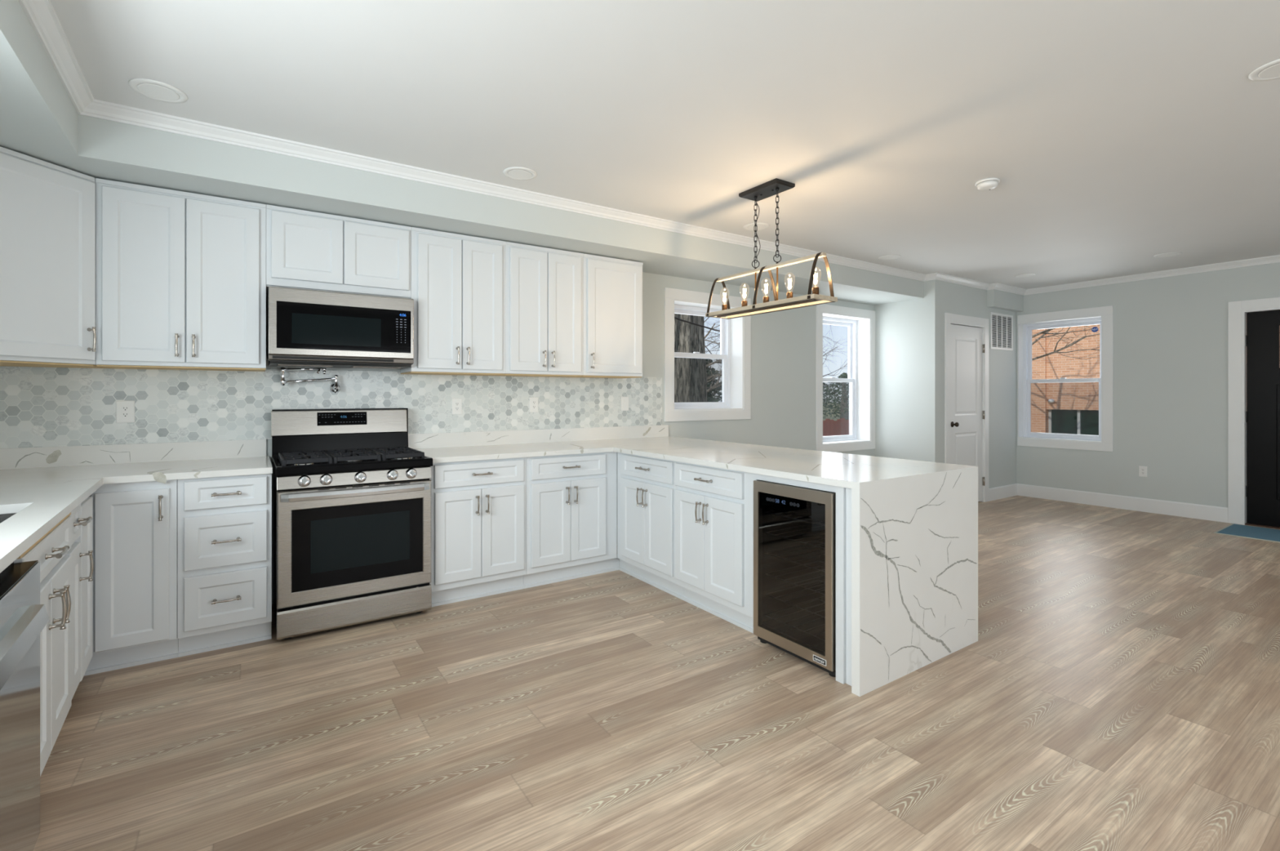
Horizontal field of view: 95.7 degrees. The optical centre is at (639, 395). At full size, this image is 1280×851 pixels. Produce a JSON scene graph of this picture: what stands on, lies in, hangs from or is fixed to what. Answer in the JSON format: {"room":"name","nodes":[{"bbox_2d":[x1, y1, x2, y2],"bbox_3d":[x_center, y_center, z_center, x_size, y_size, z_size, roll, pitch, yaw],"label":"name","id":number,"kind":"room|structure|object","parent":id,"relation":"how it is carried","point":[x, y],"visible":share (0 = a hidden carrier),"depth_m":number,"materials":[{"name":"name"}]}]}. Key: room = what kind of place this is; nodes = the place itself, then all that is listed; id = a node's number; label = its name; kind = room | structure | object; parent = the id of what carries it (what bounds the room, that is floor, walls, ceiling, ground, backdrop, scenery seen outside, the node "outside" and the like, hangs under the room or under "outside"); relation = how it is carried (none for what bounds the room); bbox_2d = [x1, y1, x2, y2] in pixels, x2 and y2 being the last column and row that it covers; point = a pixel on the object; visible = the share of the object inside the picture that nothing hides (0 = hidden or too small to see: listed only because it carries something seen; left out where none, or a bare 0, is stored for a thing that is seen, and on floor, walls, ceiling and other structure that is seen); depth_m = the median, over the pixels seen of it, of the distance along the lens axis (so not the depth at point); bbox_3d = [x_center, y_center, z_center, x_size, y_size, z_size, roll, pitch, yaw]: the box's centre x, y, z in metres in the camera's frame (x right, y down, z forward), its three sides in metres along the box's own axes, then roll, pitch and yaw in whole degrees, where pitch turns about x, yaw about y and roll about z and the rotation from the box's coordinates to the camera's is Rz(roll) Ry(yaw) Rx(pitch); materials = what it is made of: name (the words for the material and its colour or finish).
{"room":"kitchen","nodes":[
{"label":"kitchen","id":0,"kind":"room"},
{"bbox_2d":[64,271,874,603],"bbox_3d":[0.151,-0.025,5.325,10.600,2.625,0.200,0,0,-34],"label":"wall","id":1,"kind":"structure","parent":0,"point":[784,342],"depth_m":5.97,"materials":[{"name":"paint"}]},
{"bbox_2d":[0,146,105,368],"bbox_3d":[-2.916,-0.612,2.692,0.580,0.934,0.710,0,0,-36],"label":"upper cabinet","id":2,"kind":"object","parent":1,"relation":"attached to","point":[47,210],"visible":0.95,"depth_m":2.67,"materials":[{"name":"paint"}]},
{"bbox_2d":[115,400,134,422],"bbox_3d":[-2.827,0.091,3.181,0.078,0.122,0.007,0,0,-34],"label":"wall outlet","id":3,"kind":"object","parent":1,"relation":"attached to","point":[125,410],"visible":1,"depth_m":3.18,"materials":[{"name":"white plastic"}]},
{"bbox_2d":[95,177,266,371],"bbox_3d":[-2.488,-0.612,3.190,0.712,0.934,0.389,0,0,-34],"label":"upper cabinet","id":4,"kind":"object","parent":1,"relation":"attached to","point":[180,276],"visible":1,"depth_m":3.05,"materials":[{"name":"paint"}]},
{"bbox_2d":[280,367,340,392],"bbox_3d":[-2.017,-0.091,3.599,0.164,0.157,0.345,0,0,41],"label":"pot filler","id":5,"kind":"object","parent":1,"relation":"attached to","point":[335,387],"visible":1,"depth_m":3.58,"materials":[{"name":"silver metal"}]},
{"bbox_2d":[0,365,662,448],"bbox_3d":[-1.683,0.053,3.962,4.535,0.432,0.010,0,0,-34],"label":"backsplash","id":6,"kind":"structure","parent":1,"relation":"attached to","point":[40,406],"depth_m":3.52,"materials":[{"name":"tile"}]},
{"bbox_2d":[266,204,411,298],"bbox_3d":[-1.879,-0.849,3.625,0.781,0.461,0.348,0,0,-34],"label":"upper cabinet","id":7,"kind":"object","parent":1,"relation":"attached to","point":[308,250],"visible":0.82,"depth_m":3.46,"materials":[{"name":"paint"}]},
{"bbox_2d":[266,285,413,368],"bbox_3d":[-1.852,-0.389,3.587,0.770,0.438,0.424,0,0,-34],"label":"microwave oven","id":8,"kind":"object","parent":7,"relation":"attached to","point":[305,327],"visible":1,"depth_m":3.40,"materials":[{"name":"silver metal"}]},
{"bbox_2d":[395,318,406,342],"bbox_3d":[-1.478,-0.398,3.583,0.060,0.146,0.001,0,0,-34],"label":"control panel","id":9,"kind":"object","parent":8,"relation":"attached to","point":[396,318],"depth_m":3.58,"materials":[{"name":"black glass"}]},
{"bbox_2d":[400,226,506,375],"bbox_3d":[-1.281,-0.612,4.003,0.631,0.934,0.389,0,0,-34],"label":"upper cabinet","id":10,"kind":"object","parent":1,"relation":"attached to","point":[458,281],"visible":0.98,"depth_m":3.86,"materials":[{"name":"paint"}]},
{"bbox_2d":[451,398,462,414],"bbox_3d":[-1.325,0.081,4.192,0.072,0.116,0.007,0,0,-34],"label":"wall outlet","id":11,"kind":"object","parent":1,"relation":"attached to","point":[456,403],"visible":1,"depth_m":4.19,"materials":[{"name":"white plastic"}]},
{"bbox_2d":[529,397,537,412],"bbox_3d":[-0.829,0.075,4.527,0.072,0.116,0.007,0,0,-34],"label":"wall outlet","id":12,"kind":"object","parent":1,"relation":"attached to","point":[533,401],"visible":1,"depth_m":4.52,"materials":[{"name":"white plastic"}]},
{"bbox_2d":[497,241,583,377],"bbox_3d":[-0.762,-0.612,4.352,0.618,0.934,0.389,0,0,-34],"label":"upper cabinet","id":13,"kind":"object","parent":1,"relation":"attached to","point":[544,286],"visible":0.98,"depth_m":4.21,"materials":[{"name":"paint"}]},
{"bbox_2d":[571,253,643,377],"bbox_3d":[-0.279,-0.612,4.678,0.546,0.934,0.389,0,0,-34],"label":"upper cabinet","id":14,"kind":"object","parent":1,"relation":"attached to","point":[613,286],"visible":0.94,"depth_m":4.54,"materials":[{"name":"paint"}]},
{"bbox_2d":[621,396,628,410],"bbox_3d":[-0.130,0.074,4.997,0.078,0.120,0.009,0,0,-34],"label":"light switch","id":15,"kind":"object","parent":1,"relation":"attached to","point":[624,400],"visible":1,"depth_m":5.00,"materials":[{"name":"white plastic"}]},
{"bbox_2d":[664,287,751,421],"bbox_3d":[0.597,-0.367,5.647,1.074,1.215,0.273,0,0,-34],"label":"window","id":16,"kind":"structure","parent":1,"relation":"in","point":[735,354],"depth_m":5.71,"materials":[{"name":"paint"}]},
{"bbox_2d":[816,303,875,452],"bbox_3d":[2.328,-0.186,6.814,1.071,1.664,0.273,0,0,-34],"label":"window","id":17,"kind":"structure","parent":1,"relation":"in","point":[860,323],"depth_m":6.96,"materials":[{"name":"paint"}]},
{"bbox_2d":[33,495,1279,850],"bbox_3d":[2.110,1.347,2.416,10.600,0.120,7.250,0,0,-34],"label":"floor","id":18,"kind":"structure","parent":0,"point":[1118,687],"depth_m":2.23,"materials":[{"name":"brown wood"}]},
{"bbox_2d":[0,560,49,850],"bbox_3d":[-1.683,0.853,1.160,0.648,0.868,0.600,0,0,-37],"label":"dishwasher","id":19,"kind":"object","parent":18,"relation":"on","point":[23,618],"visible":0.96,"depth_m":1.40,"materials":[{"name":"silver metal"}]},
{"bbox_2d":[13,511,71,776],"bbox_3d":[-2.103,0.846,1.681,0.640,0.882,0.726,0,0,-37],"label":"base cabinet","id":20,"kind":"object","parent":18,"relation":"on","point":[51,549],"visible":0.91,"depth_m":1.87,"materials":[{"name":"paint"}]},
{"bbox_2d":[65,503,93,698],"bbox_3d":[-2.394,0.846,2.065,0.634,0.882,0.234,0,0,-37],"label":"base cabinet","id":21,"kind":"object","parent":18,"relation":"on","point":[75,550],"visible":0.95,"depth_m":2.26,"materials":[{"name":"paint"}]},
{"bbox_2d":[74,479,178,681],"bbox_3d":[-2.656,0.846,2.633,0.875,0.882,1.028,0,0,-34],"label":"base cabinet","id":22,"kind":"object","parent":18,"relation":"on","point":[129,606],"visible":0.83,"depth_m":2.70,"materials":[{"name":"paint"}]},
{"bbox_2d":[0,439,272,573],"bbox_3d":[-1.910,0.345,1.816,1.332,0.152,3.313,0,0,-34],"label":"countertop","id":23,"kind":"structure","parent":22,"relation":"on","point":[43,485],"depth_m":2.91,"materials":[{"name":"white stone"}]},
{"bbox_2d":[0,512,16,523],"bbox_3d":[-2.093,0.516,1.647,0.470,0.222,0.664,0,0,-37],"label":"sink","id":24,"kind":"object","parent":23,"relation":"in","point":[3,517],"visible":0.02,"depth_m":1.98,"materials":[{"name":"metal"}]},
{"bbox_2d":[177,473,271,657],"bbox_3d":[-2.234,0.846,3.139,0.387,0.882,0.661,0,0,-34],"label":"base cabinet","id":25,"kind":"object","parent":18,"relation":"on","point":[224,522],"visible":0.98,"depth_m":2.90,"materials":[{"name":"paint"}]},
{"bbox_2d":[271,407,432,639],"bbox_3d":[-1.725,0.687,3.449,0.784,1.200,0.742,0,0,-34],"label":"gas range","id":26,"kind":"object","parent":18,"relation":"on","point":[353,501],"visible":1,"depth_m":3.22,"materials":[{"name":"silver metal"}]},
{"bbox_2d":[318,413,365,422],"bbox_3d":[-1.886,0.146,3.668,0.264,0.051,0.006,0,0,-34],"label":"control panel","id":27,"kind":"object","parent":26,"relation":"attached to","point":[322,418],"depth_m":3.67,"materials":[{"name":"black glass"}]},
{"bbox_2d":[272,452,432,475],"bbox_3d":[-1.705,0.391,3.425,0.778,0.048,0.614,0,0,-34],"label":"cooktop","id":28,"kind":"object","parent":26,"relation":"in","point":[407,462],"depth_m":3.20,"materials":[{"name":"black metal"}]},
{"bbox_2d":[429,457,526,606],"bbox_3d":[-1.155,0.846,3.866,0.618,0.882,0.661,0,0,-34],"label":"base cabinet","id":29,"kind":"object","parent":18,"relation":"on","point":[479,507],"visible":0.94,"depth_m":3.62,"materials":[{"name":"paint"}]},
{"bbox_2d":[523,451,620,588],"bbox_3d":[-0.585,0.846,4.250,0.754,0.882,0.661,0,0,-34],"label":"base cabinet","id":30,"kind":"object","parent":18,"relation":"on","point":[571,499],"visible":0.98,"depth_m":3.98,"materials":[{"name":"paint"}]},
{"bbox_2d":[617,452,682,599],"bbox_3d":[0.237,0.846,4.090,0.661,0.882,0.752,0,0,-34],"label":"base cabinet","id":31,"kind":"object","parent":18,"relation":"on","point":[646,486],"visible":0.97,"depth_m":3.85,"materials":[{"name":"paint"}]},
{"bbox_2d":[408,424,977,696],"bbox_3d":[0.073,0.778,3.519,2.274,1.018,2.705,0,0,-34],"label":"countertop","id":32,"kind":"structure","parent":18,"relation":"on","point":[914,523],"depth_m":2.83,"materials":[{"name":"white stone"}]},
{"bbox_2d":[675,461,758,632],"bbox_3d":[0.642,0.846,3.488,0.661,0.882,0.698,0,0,-34],"label":"base cabinet","id":33,"kind":"object","parent":18,"relation":"on","point":[714,506],"visible":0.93,"depth_m":3.30,"materials":[{"name":"paint"}]},
{"bbox_2d":[753,480,835,676],"bbox_3d":[0.947,0.866,2.964,0.537,0.842,0.494,0,0,-34],"label":"wine cooler","id":34,"kind":"object","parent":18,"relation":"on","point":[794,526],"visible":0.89,"depth_m":2.79,"materials":[{"name":"black glass"}]},
{"bbox_2d":[755,473,851,685],"bbox_3d":[1.023,0.846,2.950,0.608,0.882,0.616,0,0,-34],"label":"filler panel","id":35,"kind":"object","parent":18,"relation":"on","point":[843,495],"visible":0.16,"depth_m":2.58,"materials":[{"name":"paint"}]},
{"bbox_2d":[1213,523,1279,542],"bbox_3d":[5.936,1.283,5.141,0.680,0.008,1.085,0,0,-34],"label":"door mat","id":36,"kind":"object","parent":18,"relation":"on","point":[1233,529],"visible":1,"depth_m":5.41,"materials":[{"name":"blue fabric"}]},
{"bbox_2d":[50,0,1279,288],"bbox_3d":[2.110,-1.413,2.416,10.600,0.150,7.250,0,0,-34],"label":"ceiling","id":37,"kind":"structure","parent":0,"point":[1117,135],"depth_m":2.69,"materials":[{"name":"paint"}]},
{"bbox_2d":[128,78,187,102],"bbox_3d":[-2.115,-1.333,2.544,0.202,0.008,0.202,0,0,-34],"label":"recessed light","id":38,"kind":"object","parent":37,"relation":"in","point":[153,89],"visible":1,"depth_m":2.53,"materials":[{"name":"white plastic"}]},
{"bbox_2d":[502,166,537,180],"bbox_3d":[-0.724,-1.333,3.491,0.202,0.008,0.202,0,0,-34],"label":"recessed light","id":39,"kind":"object","parent":37,"relation":"in","point":[513,172],"visible":1,"depth_m":3.47,"materials":[{"name":"white plastic"}]},
{"bbox_2d":[743,222,768,230],"bbox_3d":[0.922,-1.333,4.590,0.202,0.008,0.202,0,0,-34],"label":"recessed light","id":40,"kind":"object","parent":37,"relation":"in","point":[751,226],"visible":0.96,"depth_m":4.57,"materials":[{"name":"white plastic"}]},
{"bbox_2d":[705,177,837,319],"bbox_3d":[0.816,-0.944,3.756,0.221,0.786,0.950,0,0,-34],"label":"pendant light","id":41,"kind":"object","parent":37,"relation":"hanging from","point":[775,186],"visible":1,"depth_m":3.70,"materials":[{"name":"black metal"}]},
{"bbox_2d":[721,304,727,310],"bbox_3d":[0.597,-0.604,4.081,0.039,0.069,0.039,0,0,-34],"label":"socket","id":42,"kind":"object","parent":41,"relation":"attached to","point":[723,306],"depth_m":4.06,"materials":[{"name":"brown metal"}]},
{"bbox_2d":[741,300,747,306],"bbox_3d":[0.707,-0.604,3.917,0.039,0.069,0.039,0,0,-34],"label":"socket","id":43,"kind":"object","parent":41,"relation":"attached to","point":[744,303],"depth_m":3.90,"materials":[{"name":"brown metal"}]},
{"bbox_2d":[763,296,768,302],"bbox_3d":[0.818,-0.604,3.753,0.039,0.069,0.039,0,0,-34],"label":"socket","id":44,"kind":"object","parent":41,"relation":"attached to","point":[766,299],"depth_m":3.74,"materials":[{"name":"brown metal"}]},
{"bbox_2d":[786,291,792,298],"bbox_3d":[0.928,-0.604,3.589,0.039,0.069,0.039,0,0,-34],"label":"socket","id":45,"kind":"object","parent":41,"relation":"attached to","point":[788,295],"depth_m":3.57,"materials":[{"name":"brown metal"}]},
{"bbox_2d":[812,286,818,294],"bbox_3d":[1.039,-0.604,3.425,0.039,0.069,0.039,0,0,-34],"label":"socket","id":46,"kind":"object","parent":41,"relation":"attached to","point":[815,289],"depth_m":3.41,"materials":[{"name":"brown metal"}]},
{"bbox_2d":[878,254,901,259],"bbox_3d":[2.416,-1.333,5.607,0.202,0.008,0.202,0,0,-34],"label":"recessed light","id":47,"kind":"object","parent":37,"relation":"in","point":[886,256],"visible":1,"depth_m":5.59,"materials":[{"name":"white plastic"}]},
{"bbox_2d":[974,177,999,191],"bbox_3d":[2.175,-1.315,3.624,0.136,0.045,0.136,0,0,-34],"label":"smoke detector","id":48,"kind":"object","parent":37,"relation":"attached to","point":[988,184],"visible":1,"depth_m":3.59,"materials":[{"name":"white plastic"}]},
{"bbox_2d":[1014,273,1035,277],"bbox_3d":[4.292,-1.333,6.453,0.202,0.008,0.202,0,0,-34],"label":"recessed light","id":49,"kind":"object","parent":37,"relation":"in","point":[1022,275],"visible":1,"depth_m":6.44,"materials":[{"name":"white plastic"}]},
{"bbox_2d":[1153,252,1182,257],"bbox_3d":[5.019,-1.333,5.507,0.202,0.008,0.202,0,0,-34],"label":"recessed light","id":50,"kind":"object","parent":37,"relation":"in","point":[1167,254],"visible":1,"depth_m":5.49,"materials":[{"name":"white plastic"}]},
{"bbox_2d":[1248,58,1279,80],"bbox_3d":[2.625,-1.333,2.360,0.202,0.008,0.202,0,0,-34],"label":"recessed light","id":51,"kind":"object","parent":37,"relation":"in","point":[1271,70],"visible":1,"depth_m":2.39,"materials":[{"name":"white plastic"}]},
{"bbox_2d":[874,279,1016,488],"bbox_3d":[3.846,-0.025,7.240,1.930,2.626,0.752,0,0,-34],"label":"wall","id":52,"kind":"structure","parent":0,"point":[909,335],"depth_m":6.74,"materials":[{"name":"paint"}]},
{"bbox_2d":[0,0,923,305],"bbox_3d":[1.356,-1.214,1.897,8.170,0.249,6.832,0,0,-34],"label":"soffit","id":53,"kind":"structure","parent":52,"relation":"attached to","point":[39,120],"depth_m":3.24,"materials":[{"name":"paint"}]},
{"bbox_2d":[17,0,1279,295],"bbox_3d":[2.850,-1.307,2.528,8.848,0.062,6.210,0,0,-34],"label":"trim","id":54,"kind":"structure","parent":52,"relation":"attached to","point":[42,15],"depth_m":3.36,"materials":[{"name":"paint"}]},
{"bbox_2d":[944,312,988,502],"bbox_3d":[3.814,0.181,6.787,0.974,2.212,0.164,0,0,-34],"label":"door","id":55,"kind":"structure","parent":52,"relation":"in","point":[966,337],"depth_m":6.79,"materials":[{"name":"paint"}]},
{"bbox_2d":[990,311,1013,350],"bbox_3d":[4.527,-0.793,7.241,0.570,0.450,0.008,0,0,-34],"label":"air vent","id":56,"kind":"object","parent":52,"relation":"in","point":[1001,325],"visible":1,"depth_m":7.24,"materials":[{"name":"metal"}]},
{"bbox_2d":[988,483,1017,501],"bbox_3d":[4.541,1.212,7.245,0.738,0.150,0.016,0,0,-34],"label":"baseboard","id":57,"kind":"structure","parent":52,"relation":"attached to","point":[1006,491],"depth_m":7.23,"materials":[{"name":"paint"}]},
{"bbox_2d":[986,288,1023,311],"bbox_3d":[4.560,-1.206,7.219,0.770,0.265,0.080,0,0,-34],"label":"trim","id":58,"kind":"structure","parent":52,"relation":"attached to","point":[997,299],"depth_m":7.14,"materials":[{"name":"paint"}]},
{"bbox_2d":[1016,262,1279,507],"bbox_3d":[6.428,-0.025,5.314,0.200,2.626,6.832,0,0,-34],"label":"wall","id":59,"kind":"structure","parent":0,"point":[1171,333],"depth_m":6.26,"materials":[{"name":"paint"}]},
{"bbox_2d":[1017,305,1113,451],"bbox_3d":[5.222,-0.189,7.093,0.223,1.672,0.993,0,0,-34],"label":"window","id":60,"kind":"structure","parent":59,"relation":"in","point":[1103,316],"depth_m":7.03,"materials":[{"name":"paint"}]},
{"bbox_2d":[1091,326,1097,332],"bbox_3d":[5.434,-0.785,6.915,0.002,0.061,0.067,0,0,-34],"label":"window sticker","id":61,"kind":"object","parent":60,"relation":"attached to","point":[1094,329],"visible":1,"depth_m":6.92,"materials":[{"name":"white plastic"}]},
{"bbox_2d":[1017,483,1227,522],"bbox_3d":[5.395,1.212,6.654,0.016,0.150,1.949,0,0,-34],"label":"baseboard","id":62,"kind":"structure","parent":59,"relation":"attached to","point":[1218,513],"depth_m":6.50,"materials":[{"name":"paint"}]},
{"bbox_2d":[1138,465,1146,476],"bbox_3d":[5.567,0.843,6.406,0.007,0.116,0.072,0,0,-34],"label":"wall outlet","id":63,"kind":"object","parent":59,"relation":"attached to","point":[1142,469],"visible":1,"depth_m":6.40,"materials":[{"name":"white plastic"}]},
{"bbox_2d":[1227,297,1279,528],"bbox_3d":[6.334,0.173,5.426,0.210,2.227,1.134,0,0,-34],"label":"door","id":64,"kind":"structure","parent":59,"relation":"in","point":[1253,325],"depth_m":5.73,"materials":[{"name":"paint"}]},
{"label":"outside","id":65,"kind":"structure","parent":0,"visible":0},
{"bbox_2d":[822,402,848,420],"bbox_3d":[8.122,1.887,41.642,180.000,0.100,180.000,0,0,-34],"label":"ground","id":66,"kind":"structure","parent":65,"point":[828,416],"depth_m":55.31,"materials":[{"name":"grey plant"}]},
{"bbox_2d":[674,313,706,402],"bbox_3d":[0.506,-1.663,9.978,1.670,7.000,1.684,0,0,-34],"label":"tree","id":67,"kind":"object","parent":66,"relation":"on","point":[690,373],"visible":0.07,"depth_m":9.48,"materials":[{"name":"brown plant"}]},
{"bbox_2d":[704,316,721,396],"bbox_3d":[1.518,-1.619,17.017,7.398,6.940,6.421,0,0,-30],"label":"bare tree","id":68,"kind":"object","parent":66,"relation":"on","point":[718,361],"visible":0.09,"depth_m":16.93,"materials":[{"name":"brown plant"}]},
{"bbox_2d":[705,358,721,401],"bbox_3d":[2.856,-0.419,30.438,4.742,4.512,5.120,0,0,-34],"label":"evergreen tree","id":69,"kind":"object","parent":66,"relation":"on","point":[709,395],"visible":0.11,"depth_m":29.97,"materials":[{"name":"green plant"}]},
{"bbox_2d":[704,315,848,401],"bbox_3d":[3.808,-2.373,17.415,7.639,8.456,9.136,0,0,0],"label":"bare tree","id":70,"kind":"object","parent":66,"relation":"on","point":[704,316],"visible":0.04,"depth_m":19.37,"materials":[{"name":"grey plant"}]},
{"bbox_2d":[822,372,848,419],"bbox_3d":[13.415,0.139,38.942,7.687,3.396,7.114,0,0,-6],"label":"evergreen tree","id":71,"kind":"object","parent":66,"relation":"on","point":[844,407],"visible":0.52,"depth_m":38.57,"materials":[{"name":"green plant"}]},
{"bbox_2d":[822,417,848,435],"bbox_3d":[5.511,1.212,15.088,9.000,1.250,0.070,0,0,-34],"label":"fence","id":72,"kind":"object","parent":66,"relation":"on","point":[840,426],"visible":0.04,"depth_m":14.67,"materials":[{"name":"red wood"}]},
{"bbox_2d":[822,382,848,416],"bbox_3d":[14.227,0.196,46.277,7.485,3.282,7.426,0,0,-34],"label":"evergreen tree","id":73,"kind":"object","parent":66,"relation":"on","point":[826,384],"visible":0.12,"depth_m":45.59,"materials":[{"name":"green plant"}]},
{"bbox_2d":[1031,324,1099,435],"bbox_3d":[18.742,-2.938,15.036,8.110,9.550,20.000,0,0,-34],"label":"brick building","id":74,"kind":"structure","parent":66,"relation":"on","point":[1059,407],"depth_m":17.20,"materials":[{"name":"orange brick"}]},
{"bbox_2d":[1048,398,1054,402],"bbox_3d":[12.362,0.167,17.394,0.160,0.128,0.156,0,0,-34],"label":"wall lamp","id":75,"kind":"object","parent":74,"relation":"attached to","point":[1050,400],"depth_m":17.36,"materials":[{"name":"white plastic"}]},
{"bbox_2d":[1031,324,1099,386],"bbox_3d":[8.049,-1.949,14.266,8.333,7.592,8.618,0,0,1],"label":"bare tree","id":76,"kind":"object","parent":66,"relation":"on","point":[1046,331],"visible":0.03,"depth_m":13.47,"materials":[{"name":"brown plant"}]},
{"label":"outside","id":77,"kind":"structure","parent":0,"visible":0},
{"bbox_2d":[674,316,719,331],"bbox_3d":[1.163,-1.351,9.768,0.041,0.466,12.669,0,0,28],"label":"cable","id":78,"kind":"object","parent":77,"point":[677,318],"visible":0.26,"depth_m":9.23,"materials":[{"name":"black rubber"}]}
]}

